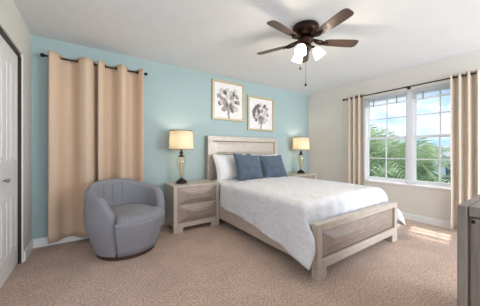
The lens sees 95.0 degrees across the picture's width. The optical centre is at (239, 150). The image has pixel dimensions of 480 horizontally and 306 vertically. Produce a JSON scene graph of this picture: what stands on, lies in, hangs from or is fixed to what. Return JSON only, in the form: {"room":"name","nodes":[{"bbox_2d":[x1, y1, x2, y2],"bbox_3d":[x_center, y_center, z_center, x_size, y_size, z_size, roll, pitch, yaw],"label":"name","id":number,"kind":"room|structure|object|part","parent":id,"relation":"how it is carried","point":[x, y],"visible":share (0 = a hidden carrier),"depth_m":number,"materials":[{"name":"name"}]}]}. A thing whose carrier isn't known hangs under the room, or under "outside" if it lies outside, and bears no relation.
{"room":"bedroom","nodes":[
{"label":"bedroom","id":0,"kind":"room"},
{"bbox_2d":[0,0,30,249],"bbox_3d":[-1.345,-0.107,0.861,0.120,2.445,3.930,0,0,-34],"label":"wall","id":1,"kind":"structure","parent":0,"point":[12,23],"depth_m":2.30,"materials":[{"name":"beige paint"}]},
{"bbox_2d":[0,35,17,288],"bbox_3d":[-2.022,0.085,1.926,0.076,2.030,0.573,0,0,-34],"label":"door","id":2,"kind":"structure","parent":1,"relation":"in","point":[8,58],"depth_m":1.92,"materials":[{"name":"white paint"}]},
{"bbox_2d":[0,27,21,263],"bbox_3d":[-1.706,0.077,1.432,0.069,2.075,1.781,0,0,-34],"label":"trim","id":3,"kind":"structure","parent":1,"relation":"attached to","point":[2,33],"depth_m":2.18,"materials":[{"name":"white wood"}]},
{"bbox_2d":[21,54,23,262],"bbox_3d":[-2.227,0.075,2.175,0.124,2.079,0.034,0,0,-34],"label":"trim","id":4,"kind":"structure","parent":1,"relation":"attached to","point":[22,55],"depth_m":2.19,"materials":[{"name":"white paint"}]},
{"bbox_2d":[24,239,32,260],"bbox_3d":[-2.284,1.065,2.377,0.016,0.100,0.365,0,0,-34],"label":"baseboard","id":5,"kind":"structure","parent":1,"relation":"attached to","point":[28,249],"depth_m":2.34,"materials":[{"name":"white paint"}]},
{"bbox_2d":[31,35,308,238],"bbox_3d":[-0.465,-0.107,3.893,4.966,2.445,0.120,0,0,-34],"label":"wall","id":6,"kind":"structure","parent":0,"point":[175,98],"depth_m":3.38,"materials":[{"name":"teal paint"}]},
{"bbox_2d":[40,53,147,75],"bbox_3d":[-1.806,-1.084,2.835,1.141,0.046,0.141,0,0,-34],"label":"curtain rod","id":7,"kind":"object","parent":6,"relation":"attached to","point":[41,54],"visible":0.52,"depth_m":2.66,"materials":[{"name":"black metal"}]},
{"bbox_2d":[48,50,97,243],"bbox_3d":[-1.979,-0.043,2.660,0.504,2.165,0.188,0,0,-34],"label":"curtain","id":8,"kind":"object","parent":7,"relation":"hanging from","point":[72,86],"visible":0.88,"depth_m":2.64,"materials":[{"name":"beige fabric"}]},
{"bbox_3d":[-1.779,-1.085,2.795,1.037,0.018,0.019,0,0,-34],"label":"rod","id":9,"kind":"part","parent":7,"relation":"part of","materials":[{"name":"black metal"}]},
{"bbox_2d":[98,60,143,181],"bbox_3d":[-1.581,-0.043,2.928,0.530,2.165,0.176,0,0,-34],"label":"curtain","id":10,"kind":"object","parent":7,"relation":"hanging from","point":[120,91],"visible":0.7,"depth_m":2.92,"materials":[{"name":"beige fabric"}]},
{"bbox_2d":[33,217,164,247],"bbox_3d":[-0.378,1.065,3.870,4.814,0.100,0.016,0,0,-34],"label":"baseboard","id":11,"kind":"structure","parent":6,"relation":"attached to","point":[39,242],"depth_m":2.62,"materials":[{"name":"white paint"}]},
{"bbox_2d":[212,78,244,121],"bbox_3d":[-0.202,-0.900,3.977,0.675,0.700,0.033,0,0,-34],"label":"framed picture","id":12,"kind":"object","parent":6,"relation":"attached to","point":[228,98],"visible":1,"depth_m":3.97,"materials":[{"name":"beige paper"}]},
{"bbox_2d":[217,88,239,117],"bbox_3d":[-0.204,-0.846,3.981,0.482,0.584,0.001,0,0,-34],"label":"print","id":13,"kind":"object","parent":12,"relation":"attached to","point":[228,99],"depth_m":3.98},
{"bbox_2d":[247,95,273,131],"bbox_3d":[0.423,-0.738,4.397,0.670,0.675,0.033,0,0,-34],"label":"framed picture","id":14,"kind":"object","parent":6,"relation":"attached to","point":[260,110],"visible":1,"depth_m":4.38,"materials":[{"name":"beige paper"}]},
{"bbox_2d":[252,103,268,128],"bbox_3d":[0.411,-0.693,4.394,0.425,0.546,0.002,0,0,-34],"label":"print","id":15,"kind":"object","parent":14,"relation":"attached to","point":[260,111],"depth_m":4.39},
{"bbox_2d":[0,218,456,305],"bbox_3d":[1.482,1.175,0.605,5.686,0.120,7.750,0,0,-34],"label":"floor","id":16,"kind":"structure","parent":0,"point":[222,264],"depth_m":1.97,"materials":[{"name":"carpet"}]},
{"bbox_2d":[83,178,164,260],"bbox_3d":[-1.294,0.728,2.523,0.822,0.775,0.824,0,0,29],"label":"armchair","id":17,"kind":"object","parent":16,"relation":"on","point":[123,218],"visible":1,"depth_m":2.28,"materials":[{"name":"grey fabric"}]},
{"bbox_2d":[110,204,163,243],"bbox_3d":[-1.247,0.782,2.497,0.705,0.265,0.599,0,0,29],"label":"seat cushion","id":18,"kind":"object","parent":17,"relation":"on","point":[131,223],"depth_m":2.28,"materials":[{"name":"grey fabric"}]},
{"bbox_3d":[-1.050,0.891,2.387,0.263,0.352,0.628,0,0,29],"label":"panel","id":19,"kind":"part","parent":17,"relation":"part of","materials":[{"name":"grey fabric"}]},
{"bbox_2d":[165,179,218,233],"bbox_3d":[-0.714,0.795,3.301,0.690,0.640,0.486,0,0,-34],"label":"nightstand","id":20,"kind":"object","parent":16,"relation":"on","point":[194,202],"visible":1,"depth_m":3.12,"materials":[{"name":"beige wood"}]},
{"bbox_2d":[169,130,193,183],"bbox_3d":[-0.868,0.082,3.261,0.359,0.784,0.359,0,0,-34],"label":"table lamp","id":21,"kind":"object","parent":20,"relation":"on","point":[181,140],"visible":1,"depth_m":3.12,"materials":[{"name":"beige fabric"}]},
{"bbox_3d":[-0.868,-0.160,3.261,0.356,0.277,0.356,0,0,-34],"label":"lamp shade","id":22,"kind":"part","parent":21,"relation":"part of","materials":[{"name":"beige fabric"}]},
{"bbox_3d":[-0.605,0.772,3.138,0.690,0.550,0.022,0,0,-34],"label":"frame","id":23,"kind":"part","parent":20,"relation":"part of","materials":[{"name":"beige wood"}]},
{"bbox_3d":[-0.598,0.618,3.128,0.574,0.229,0.042,0,0,-34],"label":"drawer","id":24,"kind":"part","parent":20,"relation":"part of","materials":[{"name":"beige wood"}]},
{"bbox_3d":[-0.598,0.860,3.128,0.574,0.235,0.042,0,0,-34],"label":"drawer","id":25,"kind":"part","parent":20,"relation":"part of","materials":[{"name":"beige wood"}]},
{"bbox_2d":[207,135,396,281],"bbox_3d":[0.703,0.429,3.219,1.570,1.372,2.206,0,0,-34],"label":"bed","id":26,"kind":"object","parent":16,"relation":"on","point":[337,238],"visible":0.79,"depth_m":2.41,"materials":[{"name":"beige wood"}]},
{"bbox_3d":[-0.510,0.471,3.691,0.085,1.287,0.070,0,0,-34],"label":"post","id":27,"kind":"part","parent":26,"relation":"part of","materials":[{"name":"beige wood"}]},
{"bbox_3d":[0.114,0.395,4.094,1.380,0.640,0.017,0,0,-34],"label":"panel","id":28,"kind":"part","parent":26,"relation":"part of","materials":[{"name":"beige wood"}]},
{"bbox_3d":[0.106,-0.214,4.106,1.570,0.085,0.070,0,0,-34],"label":"rail","id":29,"kind":"part","parent":26,"relation":"part of","materials":[{"name":"beige wood"}]},
{"bbox_3d":[0.101,0.296,4.114,1.400,0.937,0.030,0,0,-34],"label":"headboard","id":30,"kind":"part","parent":26,"relation":"part of","materials":[{"name":"beige wood"}]},
{"bbox_3d":[0.114,-0.051,4.094,1.380,0.222,0.017,0,0,-34],"label":"panel","id":31,"kind":"part","parent":26,"relation":"part of","materials":[{"name":"beige wood"}]},
{"bbox_3d":[0.062,0.900,2.791,0.028,0.230,2.062,0,0,-34],"label":"rail","id":32,"kind":"part","parent":26,"relation":"part of","materials":[{"name":"beige wood"}]},
{"bbox_3d":[0.723,0.471,4.520,0.085,1.287,0.070,0,0,-34],"label":"post","id":33,"kind":"part","parent":26,"relation":"part of","materials":[{"name":"beige wood"}]},
{"bbox_3d":[0.671,0.836,1.919,0.066,0.378,0.065,0,0,-34],"label":"post","id":34,"kind":"part","parent":26,"relation":"part of","materials":[{"name":"beige wood"}]},
{"bbox_3d":[1.292,0.822,2.343,1.438,0.246,0.031,0,0,-34],"label":"footboard","id":35,"kind":"part","parent":26,"relation":"part of","materials":[{"name":"wood"}]},
{"bbox_3d":[1.309,0.822,2.318,1.414,0.222,0.033,0,0,-34],"label":"panel","id":36,"kind":"part","parent":26,"relation":"part of","materials":[{"name":"beige wood"}]},
{"bbox_3d":[1.295,0.673,2.339,1.438,0.052,0.065,0,0,-34],"label":"rail","id":37,"kind":"part","parent":26,"relation":"part of","materials":[{"name":"beige wood"}]},
{"bbox_3d":[1.295,0.985,2.339,1.438,0.080,0.065,0,0,-34],"label":"rail","id":38,"kind":"part","parent":26,"relation":"part of","materials":[{"name":"beige wood"}]},
{"bbox_3d":[1.919,0.836,2.758,0.066,0.378,0.065,0,0,-34],"label":"post","id":39,"kind":"part","parent":26,"relation":"part of","materials":[{"name":"beige wood"}]},
{"bbox_2d":[287,172,316,178],"bbox_3d":[1.207,0.795,4.593,0.690,0.640,0.486,0,0,-34],"label":"nightstand","id":40,"kind":"object","parent":16,"relation":"on","point":[304,175],"visible":0.13,"depth_m":4.49,"materials":[{"name":"beige wood"}]},
{"bbox_2d":[292,137,309,172],"bbox_3d":[1.313,0.082,4.740,0.359,0.784,0.359,0,0,-34],"label":"table lamp","id":41,"kind":"object","parent":40,"relation":"on","point":[299,143],"visible":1,"depth_m":4.60,"materials":[{"name":"beige fabric"}]},
{"bbox_3d":[1.313,-0.160,4.740,0.356,0.277,0.356,0,0,-34],"label":"lamp shade","id":42,"kind":"part","parent":41,"relation":"part of","materials":[{"name":"beige fabric"}]},
{"bbox_3d":[1.323,0.618,4.420,0.574,0.229,0.042,0,0,-34],"label":"drawer","id":43,"kind":"part","parent":40,"relation":"part of","materials":[{"name":"beige wood"}]},
{"bbox_2d":[457,194,479,305],"bbox_3d":[1.408,0.640,0.908,1.500,0.950,0.480,0,0,-34],"label":"dresser","id":44,"kind":"object","parent":16,"relation":"on","point":[468,212],"visible":1,"depth_m":0.66,"materials":[{"name":"grey wood"}]},
{"bbox_3d":[1.298,0.600,1.071,1.468,0.860,0.006,0,0,-34],"label":"frame","id":45,"kind":"part","parent":44,"relation":"part of","materials":[{"name":"wood"}]},
{"bbox_2d":[13,0,479,94],"bbox_3d":[1.482,-1.390,0.605,5.686,0.120,7.750,0,0,-34],"label":"ceiling","id":46,"kind":"structure","parent":0,"point":[224,38],"depth_m":2.49,"materials":[{"name":"paint"}]},
{"bbox_2d":[257,8,357,85],"bbox_3d":[0.686,-1.010,2.317,1.082,0.640,1.095,0,0,-34],"label":"ceiling fan","id":47,"kind":"object","parent":46,"relation":"hanging from","point":[304,31],"visible":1,"depth_m":2.27,"materials":[{"name":"brown wood"}]},
{"bbox_3d":[0.372,-1.165,2.550,0.372,0.030,0.116,0,0,32],"label":"blade","id":48,"kind":"part","parent":47,"relation":"part of","materials":[{"name":"brown wood"}]},
{"bbox_3d":[0.407,-1.165,2.098,0.372,0.030,0.116,0,0,-40],"label":"blade","id":49,"kind":"part","parent":47,"relation":"part of","materials":[{"name":"brown wood"}]},
{"bbox_3d":[0.651,-1.048,2.460,0.120,0.105,0.120,-7,37,-32],"label":"lamp shade","id":50,"kind":"part","parent":47,"relation":"part of","materials":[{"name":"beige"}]},
{"bbox_3d":[0.629,-1.048,2.249,0.120,0.105,0.120,36,-30,-25],"label":"lamp shade","id":51,"kind":"part","parent":47,"relation":"part of","materials":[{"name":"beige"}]},
{"bbox_3d":[0.791,-1.165,2.723,0.116,0.030,0.372,0,0,14],"label":"blade","id":52,"kind":"part","parent":47,"relation":"part of","materials":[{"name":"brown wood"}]},
{"bbox_3d":[0.822,-1.048,2.335,0.120,0.105,0.120,-31,-4,-35],"label":"lamp shade","id":53,"kind":"part","parent":47,"relation":"part of","materials":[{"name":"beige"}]},
{"bbox_3d":[0.848,-1.165,1.991,0.116,0.030,0.372,0,0,-22],"label":"blade","id":54,"kind":"part","parent":47,"relation":"part of","materials":[{"name":"brown wood"}]},
{"bbox_3d":[1.086,-1.165,2.378,0.372,0.030,0.116,0,0,-4],"label":"blade","id":55,"kind":"part","parent":47,"relation":"part of","materials":[{"name":"brown wood"}]},
{"bbox_2d":[309,51,479,221],"bbox_3d":[2.750,-0.107,3.688,0.140,2.445,4.050,0,0,-34],"label":"wall","id":56,"kind":"structure","parent":0,"point":[328,112],"depth_m":4.11,"materials":[{"name":"beige paint"}]},
{"bbox_2d":[366,94,407,183],"bbox_3d":[2.605,-0.223,3.913,0.090,1.525,0.675,0,0,-34],"label":"window","id":57,"kind":"structure","parent":56,"relation":"in","point":[368,120],"depth_m":3.91,"materials":[{"name":"white plastic"}]},
{"bbox_2d":[365,91,407,107],"bbox_3d":[2.553,-0.895,3.875,0.027,0.177,0.670,0,0,-34],"label":"window blind","id":58,"kind":"object","parent":57,"relation":"attached to","point":[404,92],"visible":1,"depth_m":3.84,"materials":[{"name":"white plastic"}]},
{"bbox_3d":[2.554,-0.820,3.876,0.024,0.026,0.666,0,0,-34],"label":"rail","id":59,"kind":"part","parent":58,"relation":"part of","materials":[{"name":"white plastic"}]},
{"bbox_3d":[2.596,0.130,3.907,0.030,0.760,0.639,0,0,-34],"label":"sash","id":60,"kind":"part","parent":57,"relation":"part of","materials":[{"name":"white plastic"}]},
{"bbox_3d":[2.625,-0.580,3.926,0.030,0.740,0.639,0,0,-34],"label":"sash","id":61,"kind":"part","parent":57,"relation":"part of","materials":[{"name":"clear glass"}]},
{"bbox_2d":[364,179,450,190],"bbox_3d":[2.786,0.553,3.598,0.140,0.034,1.400,0,0,-34],"label":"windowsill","id":62,"kind":"structure","parent":56,"relation":"attached to","point":[366,180],"depth_m":3.54,"materials":[{"name":"white paint"}]},
{"bbox_2d":[343,72,475,100],"bbox_3d":[2.649,-1.019,3.599,0.128,0.046,1.999,0,0,-34],"label":"curtain rod","id":63,"kind":"object","parent":56,"relation":"attached to","point":[406,87],"visible":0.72,"depth_m":3.50,"materials":[{"name":"black metal"}]},
{"bbox_2d":[348,93,363,184],"bbox_3d":[2.202,0.013,4.188,0.085,2.145,0.343,0,0,-34],"label":"curtain","id":64,"kind":"object","parent":63,"relation":"hanging from","point":[355,105],"visible":0.77,"depth_m":4.18,"materials":[{"name":"beige fabric"}]},
{"bbox_2d":[450,69,479,228],"bbox_3d":[3.039,0.013,2.948,0.092,2.145,0.311,0,0,-34],"label":"curtain","id":65,"kind":"object","parent":63,"relation":"hanging from","point":[464,90],"visible":0.8,"depth_m":2.98,"materials":[{"name":"beige fabric"}]},
{"bbox_2d":[408,90,411,183],"bbox_3d":[2.809,-0.223,3.613,0.105,1.525,0.050,0,0,-34],"label":"trim","id":66,"kind":"structure","parent":56,"relation":"attached to","point":[409,92],"depth_m":3.59,"materials":[{"name":"white plastic"}]},
{"bbox_2d":[401,212,456,229],"bbox_3d":[2.663,1.065,3.678,0.016,0.100,3.730,0,0,-34],"label":"baseboard","id":67,"kind":"structure","parent":56,"relation":"attached to","point":[441,223],"depth_m":3.36,"materials":[{"name":"white paint"}]},
{"bbox_2d":[412,86,450,187],"bbox_3d":[3.009,-0.223,3.311,0.090,1.525,0.675,0,0,-34],"label":"window","id":68,"kind":"structure","parent":56,"relation":"in","point":[414,103],"depth_m":3.48,"materials":[{"name":"white plastic"}]},
{"bbox_2d":[411,83,449,100],"bbox_3d":[2.957,-0.895,3.276,0.027,0.177,0.665,0,0,-34],"label":"window blind","id":69,"kind":"object","parent":68,"relation":"attached to","point":[445,84],"visible":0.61,"depth_m":3.35,"materials":[{"name":"white plastic"}]},
{"bbox_3d":[2.958,-0.820,3.276,0.024,0.026,0.661,0,0,-34],"label":"rail","id":70,"kind":"part","parent":69,"relation":"part of","materials":[{"name":"white plastic"}]},
{"bbox_3d":[3.030,-0.580,3.325,0.030,0.740,0.639,0,0,-34],"label":"sash","id":71,"kind":"part","parent":68,"relation":"part of","materials":[{"name":"clear glass"}]},
{"bbox_3d":[3.001,0.130,3.305,0.030,0.760,0.639,0,0,-34],"label":"sash","id":72,"kind":"part","parent":68,"relation":"part of","materials":[{"name":"white plastic"}]},
{"label":"outside","id":73,"kind":"structure","parent":0,"visible":0},
{"bbox_2d":[370,164,397,175],"bbox_3d":[33.913,4.115,34.867,84.800,0.200,100.000,0,0,-34],"label":"ground","id":74,"kind":"structure","parent":73,"point":[372,164],"depth_m":47.75,"materials":[{"name":"green plant"}]},
{"bbox_2d":[369,161,391,176],"bbox_3d":[6.365,2.240,11.355,3.393,3.570,3.535,0,0,-19],"label":"shade tree","id":75,"kind":"object","parent":74,"relation":"on","point":[374,169],"visible":0.02,"depth_m":10.92,"materials":[{"name":"green plant"}]},
{"bbox_2d":[369,124,441,181],"bbox_3d":[3.412,1.647,5.910,2.515,4.737,2.988,0,0,-34],"label":"palm tree","id":76,"kind":"object","parent":74,"relation":"on","point":[373,144],"visible":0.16,"depth_m":5.44,"materials":[{"name":"green plant"}]},
{"bbox_2d":[369,138,450,182],"bbox_3d":[4.146,1.854,5.222,2.297,4.322,2.895,0,0,-34],"label":"palm tree","id":77,"kind":"object","parent":74,"relation":"on","point":[420,175],"visible":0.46,"depth_m":5.05,"materials":[{"name":"green plant"}]},
{"bbox_2d":[371,129,450,181],"bbox_3d":[5.639,1.583,8.462,3.357,4.865,3.984,0,0,-34],"label":"palm tree","id":78,"kind":"object","parent":74,"relation":"on","point":[381,164],"visible":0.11,"depth_m":8.23,"materials":[{"name":"green plant"}]},
{"bbox_2d":[388,170,447,181],"bbox_3d":[7.638,2.361,9.846,2.803,3.329,2.933,0,0,7],"label":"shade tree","id":79,"kind":"object","parent":74,"relation":"on","point":[396,170],"visible":0.02,"depth_m":9.79,"materials":[{"name":"green plant"}]},
{"bbox_2d":[417,146,450,178],"bbox_3d":[22.488,1.640,21.215,10.000,4.750,8.100,0,0,-34],"label":"neighbouring house","id":80,"kind":"structure","parent":74,"relation":"on","point":[444,170],"depth_m":19.67,"materials":[{"name":"paint"}]},
{"bbox_2d":[433,173,450,182],"bbox_3d":[8.342,2.404,8.376,2.753,3.242,2.730,0,0,10],"label":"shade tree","id":81,"kind":"object","parent":74,"relation":"on","point":[444,177],"visible":0.02,"depth_m":8.79,"materials":[{"name":"green plant"}]},
{"bbox_3d":[0.690,0.695,3.239,1.500,0.360,1.995,0,0,-34],"label":"mattress","id":82,"kind":"object","parent":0,"visible":0},
{"bbox_2d":[214,176,405,269],"bbox_3d":[0.796,0.708,3.184,1.940,0.531,2.046,0,0,-34],"label":"quilt","id":83,"kind":"object","parent":82,"relation":"on","point":[284,209],"visible":0.85,"depth_m":2.38,"materials":[{"name":"fabric"}]},
{"bbox_2d":[212,154,245,181],"bbox_3d":[-0.119,0.269,3.679,0.666,0.434,0.255,0,0,-34],"label":"pillow","id":84,"kind":"object","parent":83,"relation":"on","point":[225,164],"visible":0.58,"depth_m":3.54,"materials":[{"name":"white fabric"}]},
{"bbox_2d":[233,153,262,180],"bbox_3d":[0.149,0.263,3.587,0.574,0.459,0.256,0,0,-38],"label":"throw pillow","id":85,"kind":"object","parent":83,"relation":"on","point":[248,167],"visible":0.92,"depth_m":3.49,"materials":[{"name":"blue fabric"}]},
{"bbox_2d":[250,154,276,175],"bbox_3d":[0.515,0.269,4.107,0.676,0.434,0.258,0,0,-31],"label":"pillow","id":86,"kind":"object","parent":83,"relation":"on","point":[250,154],"visible":0.18,"depth_m":4.10,"materials":[{"name":"white fabric"}]},
{"bbox_2d":[258,155,286,177],"bbox_3d":[0.592,0.275,3.885,0.517,0.404,0.248,0,0,-32],"label":"throw pillow","id":87,"kind":"object","parent":83,"relation":"on","point":[272,166],"visible":0.94,"depth_m":3.80,"materials":[{"name":"blue fabric"}]}
]}

